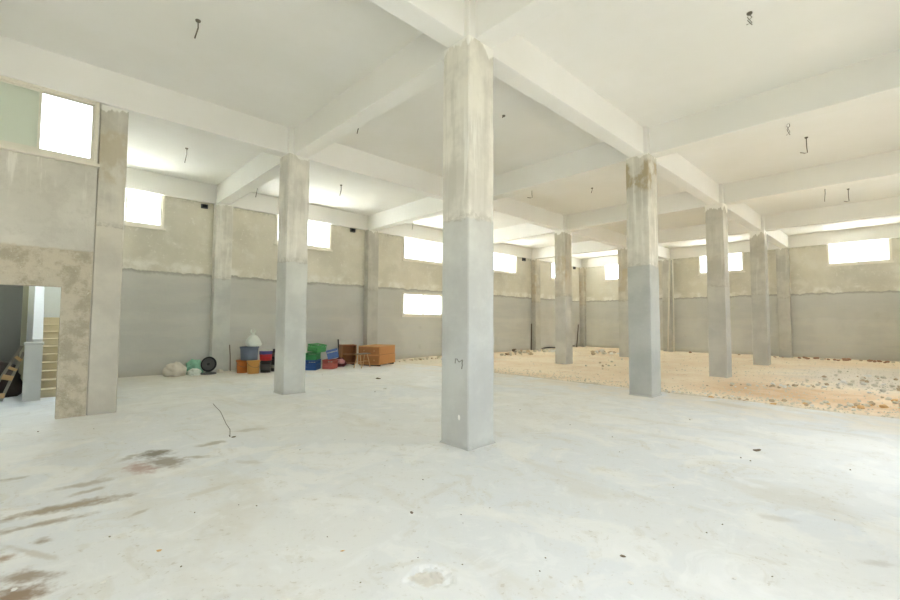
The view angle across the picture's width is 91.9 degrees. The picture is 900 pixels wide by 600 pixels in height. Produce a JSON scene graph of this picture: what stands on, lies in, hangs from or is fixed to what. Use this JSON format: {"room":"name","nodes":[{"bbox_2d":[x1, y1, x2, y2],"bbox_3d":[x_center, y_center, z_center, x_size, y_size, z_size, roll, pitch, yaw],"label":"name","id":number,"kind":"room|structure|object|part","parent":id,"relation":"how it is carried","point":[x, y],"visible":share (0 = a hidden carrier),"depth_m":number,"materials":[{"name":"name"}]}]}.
{"room":"unfinished warehouse","nodes":[
{"label":"unfinished warehouse","id":0,"kind":"room"},
{"bbox_2d":[0,285,22,372],"bbox_3d":[-11.423,-1.008,6.998,6.570,5.620,0.140,3,-4,-44],"label":"wall","id":1,"kind":"structure","parent":0,"point":[11,296],"depth_m":9.03,"materials":[{"name":"grey concrete"}]},
{"bbox_2d":[19,286,28,380],"bbox_3d":[-10.683,-0.814,10.714,0.500,5.620,0.700,3,-4,-44],"label":"wall","id":2,"kind":"structure","parent":0,"point":[25,288],"depth_m":10.53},
{"bbox_2d":[26,286,60,341],"bbox_3d":[-12.807,-0.696,9.302,7.770,6.020,0.200,3,-4,-44],"label":"wall","id":3,"kind":"structure","parent":0,"point":[52,295],"depth_m":11.33,"materials":[{"name":"paint"}]},
{"bbox_2d":[0,103,100,418],"bbox_3d":[-8.467,-1.111,4.514,7.413,5.600,0.140,3,-4,-44],"label":"wall partition","id":4,"kind":"structure","parent":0,"point":[48,206],"depth_m":6.71,"materials":[{"name":"grey concrete"}]},
{"bbox_2d":[0,75,99,167],"bbox_3d":[-6.258,-2.712,6.582,1.535,1.070,0.130,3,-4,-44],"label":"window","id":5,"kind":"structure","parent":4,"relation":"in","point":[20,101],"depth_m":6.51,"materials":[{"name":"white glass"}]},
{"bbox_3d":[-6.480,-2.749,6.363,0.669,0.860,0.005,3,-4,-44],"label":"pane","id":6,"kind":"part","parent":5,"relation":"part of","materials":[{"name":"clear glass"}]},
{"bbox_3d":[-6.480,-2.749,6.364,0.739,0.930,0.022,3,-4,-44],"label":"sash","id":7,"kind":"part","parent":5,"relation":"part of","materials":[{"name":"glass"}]},
{"bbox_3d":[-6.261,-2.202,6.556,1.535,0.050,0.130,3,-4,-44],"label":"sill","id":8,"kind":"part","parent":5,"relation":"part of","materials":[{"name":"beige concrete"}]},
{"bbox_3d":[-6.022,-2.722,6.842,0.666,0.930,0.022,3,-4,-44],"label":"sash","id":9,"kind":"part","parent":5,"relation":"part of","materials":[{"name":"white glass"}]},
{"bbox_2d":[40,94,91,157],"bbox_3d":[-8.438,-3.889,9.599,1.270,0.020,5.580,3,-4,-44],"label":"window","id":10,"kind":"structure","parent":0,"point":[66,125],"depth_m":9.72,"materials":[{"name":"white glass"}]},
{"bbox_2d":[118,196,579,377],"bbox_3d":[-0.371,-0.099,19.763,24.690,6.020,0.220,3,-4,-44],"label":"wall","id":11,"kind":"structure","parent":0,"point":[165,314],"depth_m":14.20,"materials":[{"name":"grey concrete"}]},
{"bbox_2d":[124,189,165,230],"bbox_3d":[-8.649,-2.524,11.832,1.590,1.070,0.130,3,-4,-44],"label":"window","id":12,"kind":"structure","parent":11,"relation":"in","point":[162,206],"depth_m":12.07,"materials":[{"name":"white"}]},
{"bbox_3d":[-8.933,-2.564,11.555,0.594,0.900,0.022,3,-4,-44],"label":"sash","id":13,"kind":"part","parent":12,"relation":"part of","materials":[{"name":"white"}]},
{"bbox_3d":[-8.652,-2.014,11.806,1.590,0.050,0.130,3,-4,-44],"label":"sill","id":14,"kind":"part","parent":12,"relation":"part of","materials":[{"name":"beige concrete"}]},
{"bbox_2d":[201,204,207,208],"bbox_3d":[-7.337,-2.802,13.016,0.180,0.120,0.090,3,-4,-44],"label":"junction box","id":15,"kind":"object","parent":11,"relation":"attached to","point":[205,206],"visible":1,"depth_m":12.99,"materials":[{"name":"grey plastic"}]},
{"bbox_2d":[209,203,232,371],"bbox_3d":[-6.920,-0.324,13.165,0.470,5.170,0.280,3,-4,-44],"label":"pilaster","id":16,"kind":"object","parent":11,"relation":"attached to","point":[223,213],"visible":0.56,"depth_m":13.06,"materials":[{"name":"grey concrete"}]},
{"bbox_2d":[274,215,332,251],"bbox_3d":[-5.091,-2.332,15.224,2.130,1.070,0.130,3,-4,-44],"label":"window","id":17,"kind":"structure","parent":11,"relation":"in","point":[328,249],"depth_m":15.57,"materials":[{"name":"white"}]},
{"bbox_3d":[-5.093,-1.823,15.198,2.130,0.050,0.130,3,-4,-44],"label":"sill","id":18,"kind":"part","parent":17,"relation":"part of","materials":[{"name":"beige concrete"}]},
{"bbox_3d":[-4.766,-2.338,15.569,0.985,0.900,0.022,3,-4,-44],"label":"sash","id":19,"kind":"part","parent":17,"relation":"part of","materials":[{"name":"white glass"}]},
{"bbox_2d":[363,230,378,344],"bbox_3d":[-3.058,-0.116,16.847,0.470,5.170,0.280,3,-4,-44],"label":"pilaster","id":20,"kind":"object","parent":11,"relation":"attached to","point":[371,257],"visible":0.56,"depth_m":16.74,"materials":[{"name":"grey concrete"}]},
{"bbox_2d":[401,292,441,317],"bbox_3d":[-1.157,0.227,18.865,2.380,1.050,0.130,3,-4,-44],"label":"window","id":21,"kind":"structure","parent":11,"relation":"in","point":[403,293],"depth_m":18.84,"materials":[{"name":"white plastic"}]},
{"bbox_3d":[-1.540,0.181,18.493,1.110,0.880,0.022,3,-4,-44],"label":"sash","id":22,"kind":"part","parent":21,"relation":"part of","materials":[{"name":"white glass"}]},
{"bbox_3d":[-1.159,0.726,18.839,2.380,0.050,0.130,3,-4,-44],"label":"sill","id":23,"kind":"part","parent":21,"relation":"part of","materials":[{"name":"grey concrete"}]},
{"bbox_3d":[-0.787,0.223,19.253,1.110,0.880,0.022,3,-4,-44],"label":"sash","id":24,"kind":"part","parent":21,"relation":"part of","materials":[{"name":"white glass"}]},
{"bbox_2d":[402,237,442,265],"bbox_3d":[-1.146,-2.120,18.985,2.380,1.070,0.130,3,-4,-44],"label":"window","id":25,"kind":"structure","parent":11,"relation":"in","point":[423,261],"depth_m":18.94,"materials":[{"name":"white plastic"}]},
{"bbox_3d":[-1.528,-2.166,18.613,1.110,0.900,0.022,3,-4,-44],"label":"sash","id":26,"kind":"part","parent":25,"relation":"part of","materials":[{"name":"white glass"}]},
{"bbox_3d":[-1.148,-1.611,18.959,2.380,0.050,0.130,3,-4,-44],"label":"sill","id":27,"kind":"part","parent":25,"relation":"part of","materials":[{"name":"beige concrete"}]},
{"bbox_3d":[-0.775,-2.124,19.373,1.110,0.900,0.022,3,-4,-44],"label":"sash","id":28,"kind":"part","parent":25,"relation":"part of","materials":[{"name":"white glass"}]},
{"bbox_2d":[494,253,517,274],"bbox_3d":[2.836,-1.906,22.781,2.130,1.070,0.130,3,-4,-44],"label":"window","id":29,"kind":"structure","parent":11,"relation":"in","point":[495,271],"depth_m":22.81,"materials":[{"name":"white plastic"}]},
{"bbox_3d":[3.161,-1.912,23.126,0.985,0.900,0.022,3,-4,-44],"label":"sash","id":30,"kind":"part","parent":29,"relation":"part of","materials":[{"name":"white glass"}]},
{"bbox_2d":[531,259,540,349],"bbox_3d":[4.811,0.307,24.348,0.470,5.170,0.280,3,-4,-44],"label":"pilaster","id":31,"kind":"object","parent":11,"relation":"attached to","point":[535,263],"visible":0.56,"depth_m":24.21,"materials":[{"name":"grey concrete"}]},
{"bbox_2d":[0,362,899,599],"bbox_3d":[-3.580,1.856,6.064,16.849,0.120,17.050,3,-4,-44],"label":"floor","id":32,"kind":"structure","parent":0,"point":[346,459],"depth_m":3.79,"materials":[{"name":"concrete"}]},
{"bbox_2d":[0,360,22,397],"bbox_3d":[-9.125,1.474,8.274,1.509,0.815,0.791,3,-4,-44],"label":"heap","id":33,"kind":"object","parent":32,"relation":"on","point":[15,388],"visible":0.59,"depth_m":8.55,"materials":[{"name":"black"}]},
{"bbox_2d":[0,345,23,400],"bbox_3d":[-8.204,1.351,8.028,0.510,1.011,0.120,3,-4,-44],"label":"ladder","id":34,"kind":"object","parent":32,"relation":"on","point":[3,376],"visible":0.94,"depth_m":8.04,"materials":[{"name":"brown wood"}]},
{"bbox_3d":[-8.222,1.351,8.025,0.479,1.011,0.100,3,-4,-44],"label":"rail","id":35,"kind":"part","parent":34,"relation":"part of","materials":[{"name":"brown wood"}]},
{"bbox_2d":[22,286,59,401],"bbox_3d":[-8.904,0.515,9.883,1.030,2.898,4.070,3,-4,-44],"label":"staircase","id":36,"kind":"structure","parent":32,"relation":"on","point":[41,354],"depth_m":8.64,"materials":[{"name":"concrete"}]},
{"bbox_2d":[86,104,128,415],"bbox_3d":[-5.728,-0.681,7.274,0.382,5.050,0.383,3,-4,-44],"label":"concrete column","id":37,"kind":"structure","parent":32,"relation":"on","point":[102,381],"depth_m":7.13,"materials":[{"name":"grey concrete"}]},
{"bbox_2d":[162,361,186,376],"bbox_3d":[-7.511,1.878,11.887,0.594,0.395,0.450,3,-4,-44],"label":"sack","id":38,"kind":"object","parent":32,"relation":"on","point":[175,369],"visible":1,"depth_m":11.76,"materials":[{"name":"beige fabric"}]},
{"bbox_2d":[186,359,202,374],"bbox_3d":[-7.270,1.888,12.399,0.460,0.430,0.340,3,-4,-44],"label":"bag","id":39,"kind":"object","parent":32,"relation":"on","point":[192,363],"visible":0.55,"depth_m":12.30,"materials":[{"name":"green plastic"}]},
{"bbox_2d":[187,368,201,375],"bbox_3d":[-7.068,1.985,12.031,0.356,0.201,0.249,3,-4,-44],"label":"bag","id":40,"kind":"object","parent":32,"relation":"on","point":[194,371],"visible":1,"depth_m":11.96,"materials":[{"name":"white plastic"}]},
{"bbox_2d":[200,357,216,374],"bbox_3d":[-6.870,1.861,12.394,0.414,0.488,0.414,1,-3,-14],"label":"floor fan","id":41,"kind":"object","parent":32,"relation":"on","point":[208,364],"visible":1,"depth_m":12.36,"materials":[{"name":"black plastic"}]},
{"bbox_2d":[224,345,235,372],"bbox_3d":[-6.526,1.731,12.911,0.320,0.803,0.164,3,-4,-44],"label":"squeegee","id":42,"kind":"object","parent":32,"relation":"on","point":[229,345],"visible":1,"depth_m":12.89,"materials":[{"name":"metal"}]},
{"bbox_2d":[236,360,246,372],"bbox_3d":[-6.072,1.940,12.742,0.351,0.373,0.382,3,-4,-44],"label":"plastic bucket","id":43,"kind":"object","parent":32,"relation":"on","point":[241,364],"visible":0.75,"depth_m":12.62,"materials":[{"name":"orange plastic"}]},
{"bbox_2d":[246,360,260,373],"bbox_3d":[-5.686,1.932,12.599,0.375,0.378,0.406,3,-4,-44],"label":"plastic bucket","id":44,"kind":"object","parent":32,"relation":"on","point":[252,365],"visible":0.95,"depth_m":12.48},
{"bbox_2d":[240,346,258,359],"bbox_3d":[-5.850,1.548,12.691,0.522,0.388,0.522,3,-4,-44],"label":"plastic tub","id":45,"kind":"object","parent":44,"relation":"on","point":[246,353],"visible":0.91,"depth_m":12.49,"materials":[{"name":"plastic"}]},
{"bbox_2d":[245,329,261,346],"bbox_3d":[-5.758,1.107,12.771,0.442,0.503,0.329,3,-4,-44],"label":"bag","id":46,"kind":"object","parent":45,"relation":"on","point":[253,340],"visible":1,"depth_m":12.65,"materials":[{"name":"white plastic"}]},
{"bbox_2d":[260,360,271,372],"bbox_3d":[-5.447,1.962,12.868,0.335,0.348,0.366,3,-4,-44],"label":"pail","id":47,"kind":"object","parent":32,"relation":"on","point":[265,367],"visible":0.83,"depth_m":12.76,"materials":[{"name":"black plastic"}]},
{"bbox_2d":[259,349,272,360],"bbox_3d":[-5.445,1.620,12.886,0.395,0.328,0.425,3,-4,-44],"label":"plastic tub","id":48,"kind":"object","parent":47,"relation":"on","point":[264,354],"visible":0.99,"depth_m":12.75,"materials":[{"name":"red plastic"}]},
{"bbox_2d":[271,360,274,371],"bbox_3d":[-5.284,1.979,13.189,0.315,0.348,0.346,3,-4,-44],"label":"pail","id":49,"kind":"object","parent":32,"relation":"on","point":[273,361],"visible":0.27,"depth_m":13.07,"materials":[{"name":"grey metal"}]},
{"bbox_2d":[272,349,274,359],"bbox_3d":[-5.282,1.643,13.206,0.305,0.318,0.336,3,-4,-44],"label":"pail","id":50,"kind":"object","parent":49,"relation":"on","point":[273,351],"visible":0.17,"depth_m":13.09,"materials":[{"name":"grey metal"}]},
{"bbox_2d":[274,153,309,394],"bbox_3d":[-3.391,-0.560,9.362,0.538,5.055,0.515,3,-4,-44],"label":"concrete column","id":51,"kind":"structure","parent":32,"relation":"on","point":[292,259],"depth_m":9.19,"materials":[{"name":"grey concrete"}]},
{"bbox_2d":[305,359,320,369],"bbox_3d":[-4.356,2.033,13.736,0.420,0.305,0.600,0,-3,-2],"label":"plastic crate","id":52,"kind":"object","parent":32,"relation":"on","point":[317,365],"visible":0.72,"depth_m":13.45,"materials":[{"name":"blue plastic"}]},
{"bbox_2d":[305,352,320,359],"bbox_3d":[-4.368,1.777,13.820,0.400,0.205,0.580,0,-3,-4],"label":"plastic crate","id":53,"kind":"object","parent":52,"relation":"on","point":[317,356],"visible":0.8,"depth_m":13.55,"materials":[{"name":"green plastic"}]},
{"bbox_2d":[307,343,326,352],"bbox_3d":[-4.220,1.519,13.839,0.378,0.271,0.520,-1,-3,16],"label":"plastic crate","id":54,"kind":"object","parent":53,"relation":"on","point":[314,347],"visible":1,"depth_m":13.68,"materials":[{"name":"green plastic"}]},
{"bbox_2d":[322,359,337,368],"bbox_3d":[-3.856,2.054,13.993,0.360,0.295,0.440,0,-3,6],"label":"plastic crate","id":55,"kind":"object","parent":32,"relation":"on","point":[325,364],"visible":0.98,"depth_m":13.80,"materials":[{"name":"red plastic"}]},
{"bbox_2d":[326,348,338,359],"bbox_3d":[-3.800,1.737,14.069,0.400,0.336,0.480,1,-3,-16],"label":"plastic crate","id":56,"kind":"object","parent":55,"relation":"on","point":[332,355],"visible":1,"depth_m":13.87,"materials":[{"name":"blue plastic"}]},
{"bbox_2d":[336,357,345,366],"bbox_3d":[-3.716,2.081,14.657,0.409,0.310,0.449,-1,-3,17],"label":"cloth bundle","id":57,"kind":"object","parent":32,"relation":"on","point":[341,362],"visible":0.72,"depth_m":14.55,"materials":[{"name":"pink fabric"}]},
{"bbox_2d":[337,339,351,354],"bbox_3d":[-3.822,1.867,15.927,0.580,0.864,0.171,3,-4,-44],"label":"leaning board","id":58,"kind":"object","parent":32,"relation":"on","point":[343,341],"visible":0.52,"depth_m":15.95,"materials":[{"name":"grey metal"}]},
{"bbox_3d":[-3.808,1.872,15.940,0.540,0.852,0.161,3,-4,-44],"label":"panel","id":59,"kind":"part","parent":58,"relation":"part of","materials":[{"name":"beige"}]},
{"bbox_2d":[339,344,356,364],"bbox_3d":[-3.596,1.919,15.296,0.500,0.700,0.460,2,-3,-29],"label":"base cabinet","id":60,"kind":"object","parent":32,"relation":"on","point":[347,351],"visible":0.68,"depth_m":15.44,"materials":[{"name":"brown wood"}]},
{"bbox_2d":[354,353,370,367],"bbox_3d":[-2.893,1.994,14.352,0.328,0.468,0.560,-1,-3,24],"label":"wooden stool","id":61,"kind":"object","parent":32,"relation":"on","point":[357,354],"visible":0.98,"depth_m":14.28,"materials":[{"name":"brown wood"}]},
{"bbox_2d":[358,344,394,365],"bbox_3d":[-2.579,1.938,15.382,0.840,0.680,1.172,-1,-3,20],"label":"base cabinet","id":62,"kind":"object","parent":32,"relation":"on","point":[380,354],"visible":0.92,"depth_m":14.91,"materials":[{"name":"orange wood"}]},
{"bbox_3d":[-2.771,1.895,14.847,0.780,0.570,0.012,-1,-3,20],"label":"drawer","id":63,"kind":"part","parent":62,"relation":"part of","materials":[{"name":"brown wood"}]},
{"bbox_3d":[-2.574,1.609,15.409,0.840,0.020,1.150,-1,-3,20],"label":"rail","id":64,"kind":"part","parent":62,"relation":"part of","materials":[{"name":"brown wood"}]},
{"bbox_2d":[440,35,494,450],"bbox_3d":[0.231,-0.737,5.572,0.534,5.055,0.533,3,-4,-44],"label":"concrete column","id":65,"kind":"structure","parent":32,"relation":"on","point":[467,422],"depth_m":5.39,"materials":[{"name":"paint"}]},
{"bbox_2d":[626,153,661,397],"bbox_3d":[4.111,-0.528,9.278,0.530,5.055,0.531,3,-4,-44],"label":"concrete column","id":66,"kind":"structure","parent":32,"relation":"on","point":[641,170],"depth_m":9.10,"materials":[{"name":"grey concrete"}]},
{"bbox_2d":[0,0,899,258],"bbox_3d":[2.031,-3.610,11.807,32.460,0.200,17.270,3,-4,-44],"label":"ceiling","id":67,"kind":"structure","parent":0,"point":[280,62],"depth_m":7.20,"materials":[{"name":"paint"}]},
{"bbox_2d":[194,19,200,37],"bbox_3d":[-3.457,-3.705,5.963,0.072,0.262,0.066,3,-4,-44],"label":"wire","id":68,"kind":"object","parent":67,"relation":"hanging from","point":[198,21],"visible":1,"depth_m":5.96,"materials":[{"name":"grey metal"}]},
{"bbox_2d":[280,126,309,158],"bbox_3d":[-3.381,-3.368,9.508,0.470,0.570,0.470,3,-4,-44],"label":"ceiling beam","id":69,"kind":"structure","parent":67,"relation":"attached to","point":[291,131],"depth_m":9.21,"materials":[{"name":"paint"}]},
{"bbox_2d":[0,36,669,258],"bbox_3d":[0.523,-3.165,13.204,32.240,0.580,0.280,3,-4,-44],"label":"ceiling beam","id":70,"kind":"structure","parent":67,"relation":"attached to","point":[20,61],"depth_m":8.25,"materials":[{"name":"paint"}]},
{"bbox_2d":[126,167,581,267],"bbox_3d":[-0.327,-2.835,19.712,24.470,0.580,0.100,3,-4,-44],"label":"ceiling beam","id":71,"kind":"structure","parent":67,"relation":"attached to","point":[137,180],"depth_m":14.29,"materials":[{"name":"paint"}]},
{"bbox_2d":[216,0,574,204],"bbox_3d":[-1.567,-3.459,7.669,0.320,0.580,15.830,3,-4,-44],"label":"ceiling beam","id":72,"kind":"structure","parent":67,"relation":"attached to","point":[417,66],"depth_m":6.92,"materials":[{"name":"paint"}]},
{"bbox_2d":[443,0,493,50],"bbox_3d":[0.244,-3.546,5.715,0.470,0.570,0.470,3,-4,-44],"label":"ceiling beam","id":73,"kind":"structure","parent":67,"relation":"attached to","point":[469,5],"depth_m":5.42,"materials":[{"name":"paint"}]},
{"bbox_2d":[554,215,566,230],"bbox_3d":[4.386,-2.951,16.914,0.470,0.570,0.470,3,-4,-44],"label":"ceiling beam","id":74,"kind":"structure","parent":67,"relation":"attached to","point":[564,216],"depth_m":16.62,"materials":[{"name":"paint"}]},
{"bbox_2d":[369,0,788,247],"bbox_3d":[4.135,-3.341,9.425,32.240,0.580,0.300,3,-4,-44],"label":"ceiling beam","id":75,"kind":"structure","parent":67,"relation":"attached to","point":[518,63],"depth_m":7.09,"materials":[{"name":"paint"}]},
{"bbox_2d":[368,49,899,230],"bbox_3d":[2.316,-3.250,11.371,0.320,0.580,15.830,3,-4,-44],"label":"ceiling beam","id":76,"kind":"structure","parent":67,"relation":"attached to","point":[876,78],"depth_m":8.23,"materials":[{"name":"paint"}]},
{"bbox_2d":[626,126,649,157],"bbox_3d":[4.128,-3.337,9.418,0.470,0.570,0.470,3,-4,-44],"label":"ceiling beam","id":77,"kind":"structure","parent":67,"relation":"attached to","point":[646,135],"depth_m":9.12,"materials":[{"name":"paint"}]},
{"bbox_2d":[493,149,899,243],"bbox_3d":[6.200,-3.041,15.074,0.320,0.580,15.830,3,-4,-44],"label":"ceiling beam","id":78,"kind":"structure","parent":67,"relation":"attached to","point":[885,165],"depth_m":12.23,"materials":[{"name":"paint"}]},
{"bbox_2d":[705,184,723,204],"bbox_3d":[8.012,-3.128,13.121,0.470,0.570,0.470,3,-4,-44],"label":"ceiling beam","id":79,"kind":"structure","parent":67,"relation":"attached to","point":[721,191],"depth_m":12.82,"materials":[{"name":"paint"}]},
{"bbox_2d":[532,196,899,258],"bbox_3d":[10.084,-2.833,18.777,0.320,0.580,15.830,3,-4,-44],"label":"ceiling beam","id":80,"kind":"structure","parent":67,"relation":"attached to","point":[885,207],"depth_m":16.08,"materials":[{"name":"paint"}]},
{"bbox_2d":[582,223,899,267],"bbox_3d":[13.917,-2.626,22.431,0.100,0.580,15.830,3,-4,-44],"label":"ceiling beam","id":81,"kind":"structure","parent":67,"relation":"attached to","point":[889,231],"depth_m":19.91,"materials":[{"name":"paint"}]},
{"bbox_2d":[746,11,752,24],"bbox_3d":[3.974,-3.726,5.774,0.070,0.167,0.067,3,-4,-44],"label":"wire","id":82,"kind":"object","parent":67,"relation":"hanging from","point":[749,13],"visible":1,"depth_m":5.77,"materials":[{"name":"grey metal"}]},
{"bbox_2d":[749,215,764,231],"bbox_3d":[11.895,-2.919,16.823,0.470,0.570,0.470,3,-4,-44],"label":"ceiling beam","id":83,"kind":"structure","parent":67,"relation":"attached to","point":[762,216],"depth_m":16.53,"materials":[{"name":"paint"}]},
{"bbox_2d":[395,346,899,418],"bbox_3d":[8.303,2.420,16.795,15.700,0.130,15.980,3,-4,-44],"label":"gravel ground","id":84,"kind":"structure","parent":0,"point":[673,361],"depth_m":13.33,"materials":[{"name":"beige gravel"}]},
{"bbox_2d":[555,230,572,363],"bbox_3d":[4.373,-0.095,16.767,0.480,5.150,0.480,3,-4,-44],"label":"concrete column","id":85,"kind":"structure","parent":84,"relation":"on","point":[563,243],"depth_m":16.60,"materials":[{"name":"grey concrete"}]},
{"bbox_2d":[618,247,628,356],"bbox_3d":[8.256,0.114,20.470,0.480,5.150,0.480,3,-4,-44],"label":"concrete column","id":86,"kind":"structure","parent":84,"relation":"on","point":[622,252],"depth_m":20.31,"materials":[{"name":"grey concrete"}]},
{"bbox_2d":[667,259,670,350],"bbox_3d":[11.991,0.272,23.867,0.089,5.084,0.309,3,-4,-44],"label":"pipe","id":87,"kind":"object","parent":84,"relation":"on","point":[669,259],"visible":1,"depth_m":23.83,"materials":[{"name":"plastic"}]},
{"bbox_2d":[672,258,674,351],"bbox_3d":[12.157,0.264,23.694,0.059,5.080,0.079,3,-4,-44],"label":"pipe","id":88,"kind":"object","parent":84,"relation":"on","point":[672,258],"visible":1,"depth_m":23.65,"materials":[{"name":"plastic"}]},
{"bbox_2d":[705,203,731,377],"bbox_3d":[7.997,-0.272,12.974,0.480,5.150,0.481,3,-4,-44],"label":"concrete column","id":89,"kind":"structure","parent":84,"relation":"on","point":[716,220],"depth_m":12.80,"materials":[{"name":"grey concrete"}]},
{"bbox_2d":[749,230,770,365],"bbox_3d":[11.881,-0.063,16.676,0.480,5.150,0.481,3,-4,-44],"label":"concrete column","id":90,"kind":"structure","parent":84,"relation":"on","point":[758,256],"depth_m":16.51,"materials":[{"name":"grey concrete"}]},
{"bbox_2d":[585,238,899,360],"bbox_3d":[14.020,0.106,22.401,0.220,6.020,15.830,3,-4,-44],"label":"wall","id":91,"kind":"structure","parent":0,"point":[850,311],"depth_m":19.98,"materials":[{"name":"grey concrete"}]},
{"bbox_2d":[579,267,585,346],"bbox_3d":[8.481,0.503,27.823,0.280,5.170,0.300,3,-4,-44],"label":"pilaster","id":92,"kind":"object","parent":91,"relation":"attached to","point":[582,274],"visible":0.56,"depth_m":27.72,"materials":[{"name":"grey concrete"}]},
{"bbox_2d":[603,265,617,281],"bbox_3d":[10.293,-1.691,26.273,0.130,1.070,2.130,3,-4,-44],"label":"window","id":93,"kind":"structure","parent":91,"relation":"in","point":[605,279],"depth_m":26.90,"materials":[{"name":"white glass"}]},
{"bbox_2d":[662,259,673,351],"bbox_3d":[12.052,0.328,24.088,0.280,5.170,0.470,3,-4,-44],"label":"pilaster","id":94,"kind":"object","parent":91,"relation":"attached to","point":[665,263],"visible":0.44,"depth_m":24.00,"materials":[{"name":"grey concrete"}]},
{"bbox_2d":[698,252,744,275],"bbox_3d":[13.950,-1.869,22.448,0.130,1.070,2.140,3,-4,-44],"label":"window","id":95,"kind":"structure","parent":91,"relation":"in","point":[699,259],"depth_m":22.03,"materials":[{"name":"white plastic"}]},
{"bbox_2d":[776,248,792,357],"bbox_3d":[15.622,0.154,20.353,0.280,5.170,0.470,3,-4,-44],"label":"pilaster","id":96,"kind":"object","parent":91,"relation":"attached to","point":[782,254],"visible":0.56,"depth_m":20.25,"materials":[{"name":"grey concrete"}]},
{"bbox_2d":[826,238,893,266],"bbox_3d":[17.531,-2.044,18.702,0.130,1.070,2.130,3,-4,-44],"label":"window","id":97,"kind":"structure","parent":91,"relation":"in","point":[890,260],"depth_m":18.65,"materials":[{"name":"white plastic"}]},
{"bbox_3d":[17.222,-2.052,19.061,0.022,0.900,0.985,3,-4,-44],"label":"sash","id":98,"kind":"part","parent":97,"relation":"part of","materials":[{"name":"white glass"}]},
{"bbox_3d":[17.528,-1.535,18.676,0.130,0.050,2.130,3,-4,-44],"label":"sill","id":99,"kind":"part","parent":97,"relation":"part of","materials":[{"name":"beige concrete"}]},
{"bbox_3d":[17.853,-2.086,18.358,0.022,0.900,0.985,3,-4,-44],"label":"sash","id":100,"kind":"part","parent":97,"relation":"part of","materials":[{"name":"white glass"}]}
]}

